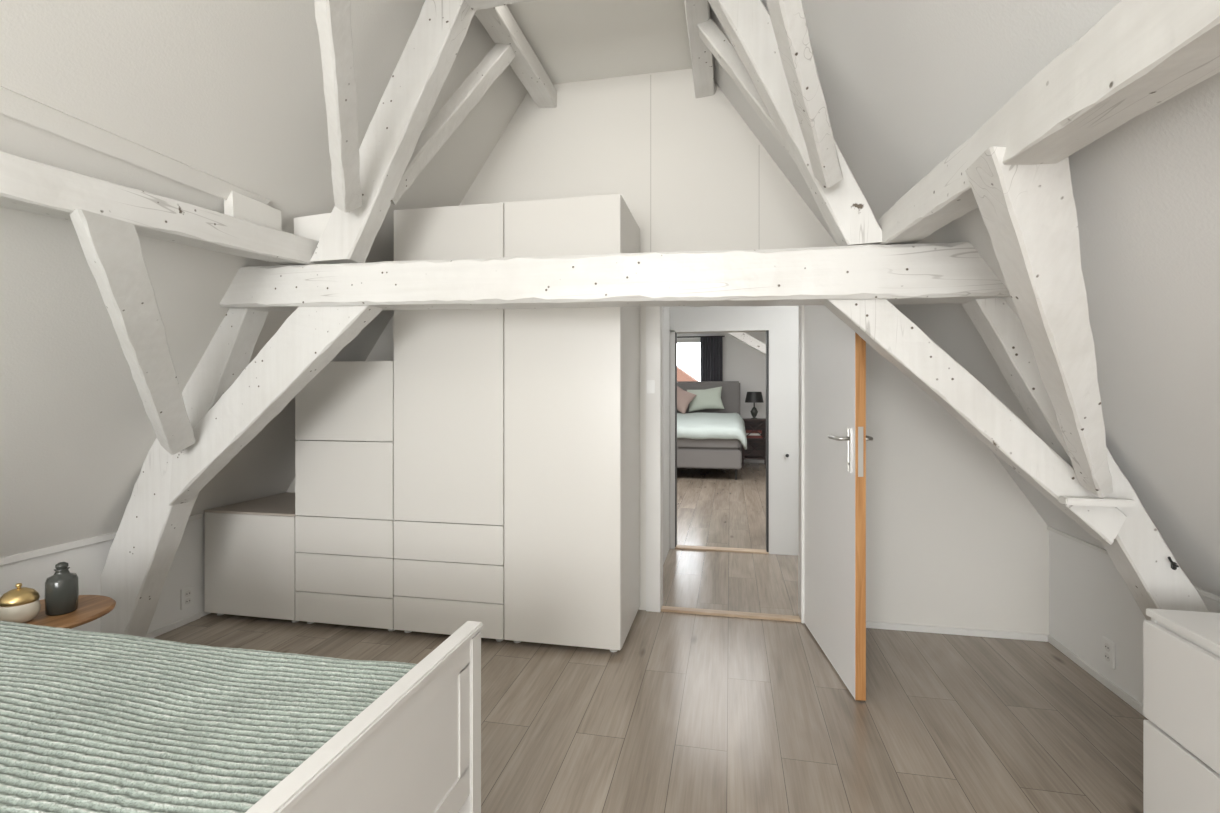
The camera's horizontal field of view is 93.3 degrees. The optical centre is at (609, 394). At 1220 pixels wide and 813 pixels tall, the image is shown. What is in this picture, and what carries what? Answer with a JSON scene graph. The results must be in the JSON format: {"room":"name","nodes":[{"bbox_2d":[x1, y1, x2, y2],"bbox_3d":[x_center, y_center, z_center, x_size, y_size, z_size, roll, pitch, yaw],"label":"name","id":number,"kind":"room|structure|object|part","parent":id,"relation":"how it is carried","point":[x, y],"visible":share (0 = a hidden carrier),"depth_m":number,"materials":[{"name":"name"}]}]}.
{"room":"bedroom","nodes":[
{"label":"bedroom","id":0,"kind":"room"},
{"bbox_2d":[0,514,209,633],"bbox_3d":[-3.010,1.000,0.704,0.120,0.600,6.750,0,0,12],"label":"wall","id":1,"kind":"structure","parent":0,"point":[88,562],"depth_m":2.84,"materials":[{"name":"white paint"}]},
{"bbox_2d":[0,513,201,565],"bbox_3d":[-3.012,0.704,0.372,0.030,0.032,6.100,0,0,12],"label":"trim","id":2,"kind":"structure","parent":1,"relation":"attached to","point":[5,560],"depth_m":2.65,"materials":[{"name":"white wood"}]},
{"bbox_2d":[145,612,200,637],"bbox_3d":[-3.011,1.282,0.372,0.012,0.035,6.100,0,0,12],"label":"baseboard","id":3,"kind":"structure","parent":1,"relation":"attached to","point":[172,626],"depth_m":3.19,"materials":[{"name":"white wood"}]},
{"bbox_2d":[180,585,193,609],"bbox_3d":[-2.405,1.153,3.280,0.012,0.115,0.080,0,0,12],"label":"wall socket","id":4,"kind":"object","parent":1,"relation":"attached to","point":[186,594],"visible":1,"depth_m":3.27,"materials":[{"name":"white plastic"}]},
{"bbox_2d":[185,590,190,596],"bbox_3d":[-2.401,1.130,3.279,0.003,0.036,0.036,0,0,12],"label":"outlet","id":5,"kind":"object","parent":4,"relation":"attached to","point":[187,592],"depth_m":3.28,"materials":[{"name":"white plastic"}]},
{"bbox_2d":[185,598,190,603],"bbox_3d":[-2.401,1.173,3.279,0.003,0.036,0.036,0,0,12],"label":"outlet","id":6,"kind":"object","parent":4,"relation":"attached to","point":[187,600],"depth_m":3.28,"materials":[{"name":"white plastic"}]},
{"bbox_2d":[0,0,526,557],"bbox_3d":[-2.142,-0.670,0.523,1.952,2.740,6.750,0,0,12],"label":"ceiling","id":7,"kind":"structure","parent":0,"point":[231,91],"depth_m":2.25,"materials":[{"name":"white paint"}]},
{"bbox_2d":[0,86,270,204],"bbox_3d":[-2.061,-0.823,-0.158,0.059,0.072,5.454,0,0,12],"label":"wooden beam","id":8,"kind":"structure","parent":7,"relation":"attached to","point":[13,104],"depth_m":1.88,"materials":[{"name":"white wood"}]},
{"bbox_2d":[0,149,318,264],"bbox_3d":[-1.709,-0.608,1.631,0.183,0.220,2.127,0,0,17],"label":"purlin","id":9,"kind":"object","parent":7,"relation":"attached to","point":[26,183],"visible":0.94,"depth_m":1.91,"materials":[{"name":"white wood"}]},
{"bbox_2d":[68,207,194,454],"bbox_3d":[-1.749,-0.140,2.169,0.144,0.816,1.071,0,0,-25],"label":"brace","id":10,"kind":"object","parent":9,"relation":"attached to","point":[110,245],"visible":1,"depth_m":2.03,"materials":[{"name":"white wood"}]},
{"bbox_2d":[224,190,281,229],"bbox_3d":[-1.510,-0.756,2.445,0.050,0.146,0.236,0,0,16],"label":"block","id":11,"kind":"object","parent":9,"relation":"on","point":[238,205],"visible":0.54,"depth_m":2.41,"materials":[{"name":"white wood"}]},
{"bbox_2d":[508,0,691,83],"bbox_3d":[-0.660,-1.990,0.214,1.316,0.100,6.750,0,0,12],"label":"ceiling","id":12,"kind":"structure","parent":0,"point":[571,40],"depth_m":3.12,"materials":[{"name":"white paint"}]},
{"bbox_2d":[475,5,555,107],"bbox_3d":[-0.694,-1.856,2.160,0.128,0.133,2.953,0,0,12],"label":"upper purlin","id":13,"kind":"object","parent":12,"relation":"attached to","point":[501,24],"visible":0.87,"depth_m":3.08,"materials":[{"name":"white wood"}]},
{"bbox_2d":[684,0,713,98],"bbox_3d":[0.260,-1.839,1.963,0.115,0.165,2.952,0,0,12],"label":"upper purlin","id":14,"kind":"object","parent":12,"relation":"attached to","point":[697,12],"visible":0.79,"depth_m":2.96,"materials":[{"name":"white wood"}]},
{"bbox_2d":[154,462,1147,812],"bbox_3d":[0.661,1.340,4.152,6.400,0.080,15.000,0,0,12],"label":"floor","id":15,"kind":"structure","parent":0,"point":[693,713],"depth_m":2.39,"materials":[{"name":"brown wood"}]},
{"bbox_2d":[25,595,115,628],"bbox_3d":[-2.043,1.043,2.060,0.420,0.517,0.420,0,0,12],"label":"side table","id":16,"kind":"object","parent":15,"relation":"on","point":[90,608],"visible":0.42,"depth_m":2.07,"materials":[{"name":"brown wood"}]},
{"bbox_2d":[0,583,40,622],"bbox_3d":[-2.046,0.718,1.994,0.108,0.134,0.108,0,0,12],"label":"lidded jar","id":17,"kind":"object","parent":16,"relation":"on","point":[20,604],"visible":0.94,"depth_m":1.97,"materials":[{"name":"beige ceramic"}]},
{"bbox_3d":[-2.046,0.661,1.994,0.018,0.020,0.018,0,0,12],"label":"knob","id":18,"kind":"part","parent":17,"relation":"part of","materials":[{"name":"gold metal"}]},
{"bbox_3d":[-2.046,0.693,1.994,0.104,0.047,0.104,0,0,12],"label":"lid","id":19,"kind":"part","parent":17,"relation":"part of","materials":[{"name":"gold metal"}]},
{"bbox_2d":[44,562,78,615],"bbox_3d":[-1.982,0.695,2.083,0.090,0.181,0.090,0,0,12],"label":"glass bottle","id":20,"kind":"object","parent":16,"relation":"on","point":[61,597],"visible":1,"depth_m":2.06,"materials":[{"name":"grey glass"}]},
{"bbox_2d":[100,309,266,636],"bbox_3d":[-2.171,0.437,2.829,1.065,1.770,0.136,0,0,12],"label":"truss leg","id":21,"kind":"object","parent":15,"relation":"on","point":[150,535],"visible":0.55,"depth_m":2.78,"materials":[{"name":"white wood"}]},
{"bbox_2d":[168,305,381,505],"bbox_3d":[-1.535,0.051,2.646,1.082,0.945,0.117,0,0,12],"label":"knee brace","id":22,"kind":"object","parent":21,"relation":"attached to","point":[310,337],"visible":0.98,"depth_m":2.60,"materials":[{"name":"white wood"}]},
{"bbox_2d":[204,492,297,621],"bbox_3d":[-2.007,0.986,3.609,0.611,0.628,0.632,0,0,12],"label":"base cabinet","id":23,"kind":"object","parent":15,"relation":"on","point":[249,546],"visible":0.58,"depth_m":3.31,"materials":[{"name":"white laminate"}]},
{"bbox_3d":[-2.006,0.678,3.610,0.611,0.012,0.631,0,0,12],"label":"panel","id":24,"kind":"part","parent":23,"relation":"part of","materials":[{"name":"white wood"}]},
{"bbox_2d":[295,361,394,630],"bbox_3d":[-1.407,0.557,3.484,0.611,1.486,0.632,0,0,12],"label":"cabinet","id":25,"kind":"object","parent":15,"relation":"on","point":[344,415],"visible":0.75,"depth_m":3.17,"materials":[{"name":"white laminate"}]},
{"bbox_3d":[-1.470,0.781,3.184,0.608,0.202,0.019,0,0,12],"label":"drawer","id":26,"kind":"part","parent":25,"relation":"part of","materials":[{"name":"white wood"}]},
{"bbox_3d":[-1.470,0.993,3.184,0.608,0.214,0.019,0,0,12],"label":"drawer","id":27,"kind":"part","parent":25,"relation":"part of","materials":[{"name":"white wood"}]},
{"bbox_3d":[-1.470,1.186,3.184,0.608,0.164,0.019,0,0,12],"label":"drawer","id":28,"kind":"part","parent":25,"relation":"part of","materials":[{"name":"white wood"}]},
{"bbox_3d":[-1.470,0.034,3.184,0.608,0.436,0.019,0,0,12],"label":"door","id":29,"kind":"part","parent":25,"relation":"part of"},
{"bbox_3d":[-1.470,0.466,3.184,0.608,0.420,0.019,0,0,12],"label":"door","id":30,"kind":"part","parent":25,"relation":"part of","materials":[{"name":"white wood"}]},
{"bbox_2d":[245,621,482,812],"bbox_3d":[-1.573,0.762,0.841,2.197,1.075,1.737,0,0,12],"label":"bed","id":31,"kind":"object","parent":15,"relation":"on","point":[416,748],"visible":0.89,"depth_m":1.16,"materials":[{"name":"white paint"}]},
{"bbox_2d":[0,621,416,812],"bbox_3d":[-1.547,0.798,0.868,2.057,0.263,1.668,0,0,12],"label":"bedspread","id":32,"kind":"object","parent":31,"relation":"on","point":[91,722],"visible":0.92,"depth_m":1.23,"materials":[{"name":"green fabric"}]},
{"bbox_3d":[-0.520,0.787,0.623,0.026,0.386,1.627,0,0,12],"label":"footboard","id":33,"kind":"part","parent":31,"relation":"part of","materials":[{"name":"white paint"}]},
{"bbox_3d":[-0.350,0.947,1.439,0.038,0.706,0.055,0,0,12],"label":"leg","id":34,"kind":"part","parent":31,"relation":"part of","materials":[{"name":"white paint"}]},
{"bbox_2d":[394,309,503,640],"bbox_3d":[-0.797,0.325,3.357,0.633,1.950,0.632,0,0,12],"label":"tall cabinet","id":35,"kind":"object","parent":15,"relation":"on","point":[449,363],"visible":0.71,"depth_m":3.05,"materials":[{"name":"white laminate"}]},
{"bbox_3d":[-0.859,0.781,3.057,0.630,0.203,0.019,0,0,12],"label":"drawer","id":36,"kind":"part","parent":35,"relation":"part of","materials":[{"name":"white wood"}]},
{"bbox_3d":[-0.859,0.985,3.057,0.630,0.196,0.019,0,0,12],"label":"drawer","id":37,"kind":"part","parent":35,"relation":"part of","materials":[{"name":"white wood"}]},
{"bbox_3d":[-0.859,1.177,3.057,0.630,0.181,0.019,0,0,12],"label":"drawer","id":38,"kind":"part","parent":35,"relation":"part of","materials":[{"name":"white wood"}]},
{"bbox_3d":[-0.859,0.014,3.057,0.630,1.324,0.019,0,0,12],"label":"door","id":39,"kind":"part","parent":35,"relation":"part of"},
{"bbox_2d":[504,307,639,651],"bbox_3d":[-0.184,0.325,3.229,0.615,1.950,0.632,0,0,12],"label":"tall cabinet","id":40,"kind":"object","parent":15,"relation":"on","point":[572,376],"visible":0.88,"depth_m":2.92,"materials":[{"name":"white laminate"}]},
{"bbox_2d":[677,381,740,479],"bbox_3d":[1.350,0.520,9.985,1.810,1.560,2.200,0,0,12],"label":"bed","id":41,"kind":"object","parent":15,"relation":"on","point":[691,453],"visible":0.47,"depth_m":8.89,"materials":[{"name":"grey fabric"}]},
{"bbox_2d":[687,386,723,411],"bbox_3d":[1.774,0.080,10.723,0.701,0.482,0.220,0,0,12],"label":"pillow","id":42,"kind":"object","parent":41,"relation":"on","point":[710,398],"visible":0.9,"depth_m":10.65,"materials":[{"name":"green fabric"}]},
{"bbox_3d":[1.564,0.435,11.012,1.810,1.390,0.100,0,0,12],"label":"headboard","id":43,"kind":"part","parent":41,"relation":"part of","materials":[{"name":"grey fabric"}]},
{"bbox_3d":[1.341,0.715,9.941,1.750,0.250,2.090,0,0,12],"label":"mattress","id":44,"kind":"part","parent":41,"relation":"part of","materials":[{"name":"grey fabric"}]},
{"bbox_2d":[677,412,746,449],"bbox_3d":[1.304,0.573,9.717,1.910,0.511,1.757,0,0,12],"label":"duvet","id":45,"kind":"object","parent":41,"relation":"on","point":[699,425],"visible":0.6,"depth_m":9.02,"materials":[{"name":"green fabric"}]},
{"bbox_2d":[677,386,695,413],"bbox_3d":[1.268,0.070,10.645,0.635,0.592,0.242,0,0,22],"label":"pillow","id":46,"kind":"object","parent":45,"relation":"on","point":[684,398],"visible":0.56,"depth_m":10.54,"materials":[{"name":"fabric"}]},
{"bbox_2d":[742,418,765,465],"bbox_3d":[2.679,0.870,10.704,0.460,0.860,0.370,0,0,12],"label":"nightstand","id":47,"kind":"object","parent":15,"relation":"on","point":[756,447],"visible":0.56,"depth_m":10.82,"materials":[{"name":"brown wood"}]},
{"bbox_3d":[2.712,0.825,10.861,0.400,0.710,0.012,0,0,12],"label":"panel","id":48,"kind":"part","parent":47,"relation":"part of","materials":[{"name":"brown wood"}]},
{"bbox_2d":[745,392,763,418],"bbox_3d":[2.678,0.190,10.699,0.340,0.500,0.340,0,0,12],"label":"table lamp","id":49,"kind":"object","parent":47,"relation":"on","point":[751,397],"visible":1,"depth_m":10.59,"materials":[{"name":"grey glass"}]},
{"bbox_3d":[2.678,0.040,10.699,0.340,0.200,0.340,0,0,12],"label":"lamp shade","id":50,"kind":"part","parent":49,"relation":"part of","materials":[{"name":"black fabric"}]},
{"bbox_2d":[746,435,762,437],"bbox_3d":[2.677,0.770,10.694,0.300,0.050,0.210,0,0,12],"label":"book","id":51,"kind":"object","parent":47,"relation":"on","point":[748,436],"visible":0.66,"depth_m":10.60,"materials":[{"name":"red paper"}]},
{"bbox_2d":[746,433,760,435],"bbox_3d":[2.658,0.725,10.698,0.260,0.040,0.210,0,0,12],"label":"book","id":52,"kind":"object","parent":51,"relation":"on","point":[754,434],"visible":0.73,"depth_m":10.59,"materials":[{"name":"paper"}]},
{"bbox_2d":[746,430,761,432],"bbox_3d":[2.667,0.680,10.696,0.280,0.050,0.210,0,0,12],"label":"book","id":53,"kind":"object","parent":52,"relation":"on","point":[747,431],"visible":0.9,"depth_m":10.61,"materials":[{"name":"brown paper"}]},
{"bbox_3d":[2.679,0.455,10.704,0.460,0.030,0.370,0,0,12],"label":"panel","id":54,"kind":"part","parent":47,"relation":"part of","materials":[{"name":"brown wood"}]},
{"bbox_2d":[744,456,764,459],"bbox_3d":[2.679,1.167,10.704,0.430,0.025,0.340,0,0,12],"label":"shelf","id":55,"kind":"object","parent":47,"relation":"attached to","point":[745,457],"depth_m":10.65,"materials":[{"name":"brown wood"}]},
{"bbox_2d":[747,438,764,439],"bbox_3d":[2.679,0.807,10.704,0.430,0.025,0.340,0,0,12],"label":"shelf","id":56,"kind":"object","parent":47,"relation":"attached to","point":[747,438],"depth_m":10.53,"materials":[{"name":"brown wood"}]},
{"bbox_2d":[1143,608,1219,812],"bbox_3d":[1.665,0.959,1.236,0.415,0.683,0.802,0,0,12],"label":"dresser","id":57,"kind":"object","parent":15,"relation":"on","point":[1181,649],"visible":1,"depth_m":1.54,"materials":[{"name":"white paint"}]},
{"bbox_3d":[1.471,1.097,1.276,0.020,0.317,0.796,0,0,12],"label":"drawer","id":58,"kind":"part","parent":57,"relation":"part of","materials":[{"name":"white paint"}]},
{"bbox_3d":[1.668,0.627,1.235,0.407,0.020,0.802,0,0,12],"label":"panel","id":59,"kind":"part","parent":57,"relation":"part of","materials":[{"name":"white paint"}]},
{"bbox_2d":[663,307,669,563],"bbox_3d":[0.314,0.100,4.250,0.120,2.400,1.310,0,0,12],"label":"wall","id":60,"kind":"structure","parent":0,"point":[666,310],"depth_m":4.63,"materials":[{"name":"paint"}]},
{"bbox_2d":[286,69,1048,634],"bbox_3d":[0.040,-0.320,3.577,4.680,3.240,0.120,0,0,12],"label":"wall","id":61,"kind":"structure","parent":0,"point":[953,540],"depth_m":3.32,"materials":[{"name":"white paint"}]},
{"bbox_2d":[394,203,503,261],"bbox_3d":[-0.797,-0.825,3.357,0.633,0.350,0.632,0,0,12],"label":"upper cabinet","id":62,"kind":"object","parent":61,"relation":"attached to","point":[477,230],"visible":0.42,"depth_m":3.05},
{"bbox_2d":[504,194,639,257],"bbox_3d":[-0.184,-0.825,3.229,0.615,0.350,0.632,0,0,12],"label":"upper cabinet","id":63,"kind":"object","parent":61,"relation":"attached to","point":[601,224],"visible":0.57,"depth_m":2.92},
{"bbox_2d":[650,75,650,251],"bbox_3d":[0.247,-1.265,3.477,0.003,1.330,0.012,0,0,12],"label":"trim","id":64,"kind":"structure","parent":61,"relation":"attached to","point":[650,75],"depth_m":3.47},
{"bbox_2d":[647,380,654,392],"bbox_3d":[0.244,-0.050,3.448,0.048,0.080,0.016,0,0,12],"label":"light switch","id":65,"kind":"object","parent":61,"relation":"attached to","point":[650,383],"visible":1,"depth_m":3.44,"materials":[{"name":"white plastic"}]},
{"bbox_2d":[646,305,803,622],"bbox_3d":[0.708,0.320,3.434,0.975,1.960,0.148,0,0,12],"label":"trim","id":66,"kind":"structure","parent":61,"relation":"attached to","point":[654,315],"depth_m":3.45,"materials":[{"name":"white wood"}]},
{"bbox_2d":[661,606,800,621],"bbox_3d":[0.704,1.293,3.405,0.806,0.014,0.065,0,0,12],"label":"threshold","id":67,"kind":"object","parent":61,"relation":"attached to","point":[778,617],"depth_m":3.39,"materials":[{"name":"brown wood"}]},
{"bbox_2d":[804,305,872,700],"bbox_3d":[1.093,0.345,2.865,0.161,1.894,0.866,0,0,4],"label":"door","id":68,"kind":"structure","parent":61,"relation":"in","point":[835,438],"depth_m":2.73,"materials":[{"name":"white paint"}]},
{"bbox_3d":[1.017,0.190,2.562,0.057,0.017,0.129,0,0,4],"label":"handle","id":69,"kind":"part","parent":68,"relation":"part of","materials":[{"name":"metal"}]},
{"bbox_3d":[1.043,0.240,2.504,0.010,0.194,0.036,0,0,4],"label":"handle plate","id":70,"kind":"part","parent":68,"relation":"part of","materials":[{"name":"metal"}]},
{"bbox_3d":[1.060,0.240,2.436,0.022,0.212,0.005,0,0,4],"label":"lock plate","id":71,"kind":"part","parent":68,"relation":"part of","materials":[{"name":"metal"}]},
{"bbox_3d":[1.126,0.190,2.552,0.055,0.017,0.135,0,0,12],"label":"handle","id":72,"kind":"part","parent":68,"relation":"part of","materials":[{"name":"metal"}]},
{"bbox_2d":[866,621,1047,641],"bbox_3d":[1.749,1.282,3.154,1.138,0.035,0.012,0,0,12],"label":"baseboard","id":73,"kind":"structure","parent":61,"relation":"attached to","point":[869,624],"depth_m":3.12,"materials":[{"name":"white wood"}]},
{"bbox_2d":[677,332,765,462],"bbox_3d":[2.142,0.000,11.260,6.200,2.600,0.120,0,0,12],"label":"wall","id":74,"kind":"structure","parent":0,"point":[743,363],"depth_m":11.10,"materials":[{"name":"white paint"}]},
{"bbox_2d":[677,340,700,380],"bbox_3d":[1.258,-0.615,11.434,1.200,0.930,0.060,0,0,12],"label":"window","id":75,"kind":"structure","parent":74,"relation":"in","point":[688,351],"depth_m":11.36,"materials":[{"name":"clear glass"}]},
{"bbox_2d":[677,336,724,337],"bbox_3d":[1.384,-1.130,11.299,1.700,0.024,0.112,0,0,12],"label":"rail","id":76,"kind":"object","parent":74,"relation":"attached to","point":[683,336],"visible":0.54,"depth_m":11.19,"materials":[{"name":"black metal"}]},
{"bbox_2d":[701,337,722,380],"bbox_3d":[1.962,0.065,11.134,0.420,2.370,0.060,0,0,12],"label":"curtain","id":77,"kind":"object","parent":76,"relation":"hanging from","point":[711,347],"visible":0.38,"depth_m":11.12,"materials":[{"name":"black fabric"}]},
{"bbox_2d":[670,305,797,554],"bbox_3d":[0.810,0.000,4.867,6.200,2.600,0.100,0,0,12],"label":"wall","id":78,"kind":"structure","parent":0,"point":[784,319],"depth_m":4.69,"materials":[{"name":"paint"}]},
{"bbox_2d":[675,332,676,546],"bbox_3d":[0.563,0.378,4.919,0.008,1.816,0.100,0,0,12],"label":"trim","id":79,"kind":"structure","parent":78,"relation":"attached to","point":[675,332],"depth_m":4.87,"materials":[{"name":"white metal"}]},
{"bbox_2d":[670,324,773,553],"bbox_3d":[0.937,0.360,4.843,0.850,1.880,0.116,0,0,12],"label":"trim","id":80,"kind":"structure","parent":78,"relation":"attached to","point":[753,327],"depth_m":4.79,"materials":[{"name":"paint"}]},
{"bbox_2d":[675,545,768,553],"bbox_3d":[0.931,1.293,4.827,0.765,0.014,0.090,0,0,12],"label":"threshold","id":81,"kind":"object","parent":78,"relation":"attached to","point":[686,547],"depth_m":4.81,"materials":[{"name":"brown wood"}]},
{"bbox_2d":[766,330,768,551],"bbox_3d":[1.301,0.378,4.765,0.017,1.816,0.100,0,0,12],"label":"trim","id":82,"kind":"structure","parent":78,"relation":"attached to","point":[767,331],"depth_m":4.72,"materials":[{"name":"white wood"}]},
{"bbox_2d":[710,0,1219,596],"bbox_3d":[0.822,-0.670,-0.095,1.952,2.740,6.750,0,0,12],"label":"ceiling","id":83,"kind":"structure","parent":0,"point":[903,83],"depth_m":1.58,"materials":[{"name":"white paint"}]},
{"bbox_2d":[878,0,1219,243],"bbox_3d":[0.900,-0.560,1.142,0.140,0.228,2.009,0,0,9],"label":"purlin","id":84,"kind":"object","parent":83,"relation":"attached to","point":[1137,55],"visible":0.88,"depth_m":1.01,"materials":[{"name":"white wood"}]},
{"bbox_2d":[966,147,1113,496],"bbox_3d":[1.218,-0.102,1.551,1.012,0.859,0.180,0,0,-39],"label":"brace","id":85,"kind":"object","parent":84,"relation":"attached to","point":[1028,212],"visible":1,"depth_m":1.43,"materials":[{"name":"white wood"}]},
{"bbox_2d":[962,298,1208,620],"bbox_3d":[1.707,0.299,2.021,0.846,1.346,0.134,0,0,12],"label":"truss leg","id":86,"kind":"object","parent":83,"relation":"attached to","point":[1139,552],"visible":0.5,"depth_m":1.99,"materials":[{"name":"white wood"}]},
{"bbox_2d":[219,242,1009,311],"bbox_3d":[-0.185,-0.461,2.378,3.255,0.243,0.189,0,0,12],"label":"tie beam","id":87,"kind":"structure","parent":86,"relation":"on","point":[955,272],"depth_m":2.23,"materials":[{"name":"white wood"}]},
{"bbox_2d":[294,212,365,261],"bbox_3d":[-1.300,-0.727,2.672,0.326,0.265,0.033,0,0,3],"label":"board","id":88,"kind":"object","parent":87,"relation":"on","point":[313,227],"visible":0.23,"depth_m":2.66,"materials":[{"name":"white wood"}]},
{"bbox_2d":[311,0,475,263],"bbox_3d":[-0.905,-1.267,2.531,0.864,1.346,0.116,0,0,12],"label":"rafter","id":89,"kind":"object","parent":87,"relation":"on","point":[429,52],"visible":0.93,"depth_m":2.49,"materials":[{"name":"white wood"}]},
{"bbox_2d":[315,0,361,211],"bbox_3d":[-0.885,-1.301,1.828,0.110,1.079,1.356,0,0,-20],"label":"brace","id":90,"kind":"object","parent":89,"relation":"attached to","point":[333,16],"visible":1,"depth_m":2.07,"materials":[{"name":"white wood"}]},
{"bbox_2d":[391,43,515,203],"bbox_3d":[-0.779,-1.370,2.832,0.704,0.959,0.118,0,0,-35],"label":"brace","id":91,"kind":"object","parent":89,"relation":"attached to","point":[474,88],"visible":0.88,"depth_m":2.81,"materials":[{"name":"white wood"}]},
{"bbox_2d":[465,0,535,11],"bbox_3d":[-0.096,-1.737,2.352,1.111,0.152,0.096,0,0,12],"label":"beam","id":92,"kind":"structure","parent":89,"relation":"attached to","point":[475,5],"depth_m":2.45,"materials":[{"name":"white wood"}]},
{"bbox_2d":[709,0,882,245],"bbox_3d":[0.610,-1.262,2.223,0.832,1.421,0.124,0,0,12],"label":"rafter","id":93,"kind":"object","parent":87,"relation":"on","point":[844,207],"visible":0.73,"depth_m":2.16,"materials":[{"name":"white wood"}]},
{"bbox_2d":[697,18,794,162],"bbox_3d":[0.618,-1.368,2.543,0.114,0.957,0.720,0,0,-33],"label":"brace","id":94,"kind":"object","parent":93,"relation":"attached to","point":[709,32],"visible":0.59,"depth_m":2.57,"materials":[{"name":"white wood"}]},
{"bbox_2d":[765,0,842,187],"bbox_3d":[0.356,-1.169,1.367,0.102,0.884,1.638,0,0,31],"label":"brace","id":95,"kind":"object","parent":93,"relation":"attached to","point":[787,17],"visible":1,"depth_m":1.72,"materials":[{"name":"white wood"}]},
{"bbox_2d":[823,298,1127,544],"bbox_3d":[1.260,0.064,2.076,0.982,0.884,0.116,0,0,12],"label":"knee brace","id":96,"kind":"object","parent":86,"relation":"attached to","point":[877,321],"visible":0.88,"depth_m":2.02,"materials":[{"name":"white wood"}]},
{"bbox_2d":[1059,496,1135,507],"bbox_3d":[1.607,0.352,1.902,0.200,0.024,0.050,0,0,12],"label":"batten","id":97,"kind":"object","parent":96,"relation":"attached to","point":[1067,500],"visible":1,"depth_m":1.89,"materials":[{"name":"white wood"}]},
{"bbox_2d":[1167,557,1178,569],"bbox_3d":[1.859,0.555,1.899,0.056,0.050,0.023,0,0,-36],"label":"wall hook","id":98,"kind":"object","parent":86,"relation":"attached to","point":[1174,565],"visible":1,"depth_m":1.89,"materials":[{"name":"black metal"}]},
{"bbox_2d":[1049,530,1219,704],"bbox_3d":[1.689,1.000,-0.275,0.120,0.600,6.750,0,0,12],"label":"wall","id":99,"kind":"structure","parent":0,"point":[1090,600],"depth_m":2.66,"materials":[{"name":"white paint"}]},
{"bbox_2d":[1048,635,1148,719],"bbox_3d":[1.625,1.282,-0.262,0.012,0.035,6.750,0,0,12],"label":"baseboard","id":100,"kind":"structure","parent":99,"relation":"attached to","point":[1123,695],"depth_m":2.62,"materials":[{"name":"white wood"}]},
{"bbox_2d":[1102,636,1114,668],"bbox_3d":[2.212,1.143,2.557,0.012,0.115,0.080,0,0,12],"label":"wall socket","id":101,"kind":"object","parent":99,"relation":"attached to","point":[1108,647],"visible":1,"depth_m":2.55,"materials":[{"name":"white plastic"}]},
{"bbox_2d":[1104,643,1109,651],"bbox_3d":[2.208,1.120,2.558,0.003,0.036,0.036,0,0,12],"label":"outlet","id":102,"kind":"object","parent":101,"relation":"attached to","point":[1106,645],"depth_m":2.56,"materials":[{"name":"white plastic"}]},
{"bbox_2d":[1104,653,1109,660],"bbox_3d":[2.208,1.163,2.558,0.003,0.036,0.036,0,0,12],"label":"outlet","id":103,"kind":"object","parent":101,"relation":"attached to","point":[1106,655],"depth_m":2.56,"materials":[{"name":"white plastic"}]},
{"bbox_2d":[1047,526,1219,601],"bbox_3d":[1.630,0.701,-0.263,0.022,0.018,6.750,0,0,12],"label":"trim","id":104,"kind":"structure","parent":99,"relation":"attached to","point":[1200,591],"depth_m":2.65,"materials":[{"name":"white wood"}]},
{"bbox_3d":[1.485,-1.350,8.108,6.200,0.100,6.520,0,0,12],"label":"ceiling","id":105,"kind":"structure","parent":0,"visible":0},
{"bbox_2d":[728,332,765,353],"bbox_3d":[2.088,-0.992,9.370,1.048,0.698,0.126,0,0,12],"label":"brace","id":106,"kind":"object","parent":105,"relation":"attached to","point":[744,337],"visible":0.45,"depth_m":9.27,"materials":[{"name":"white wood"}]}
]}

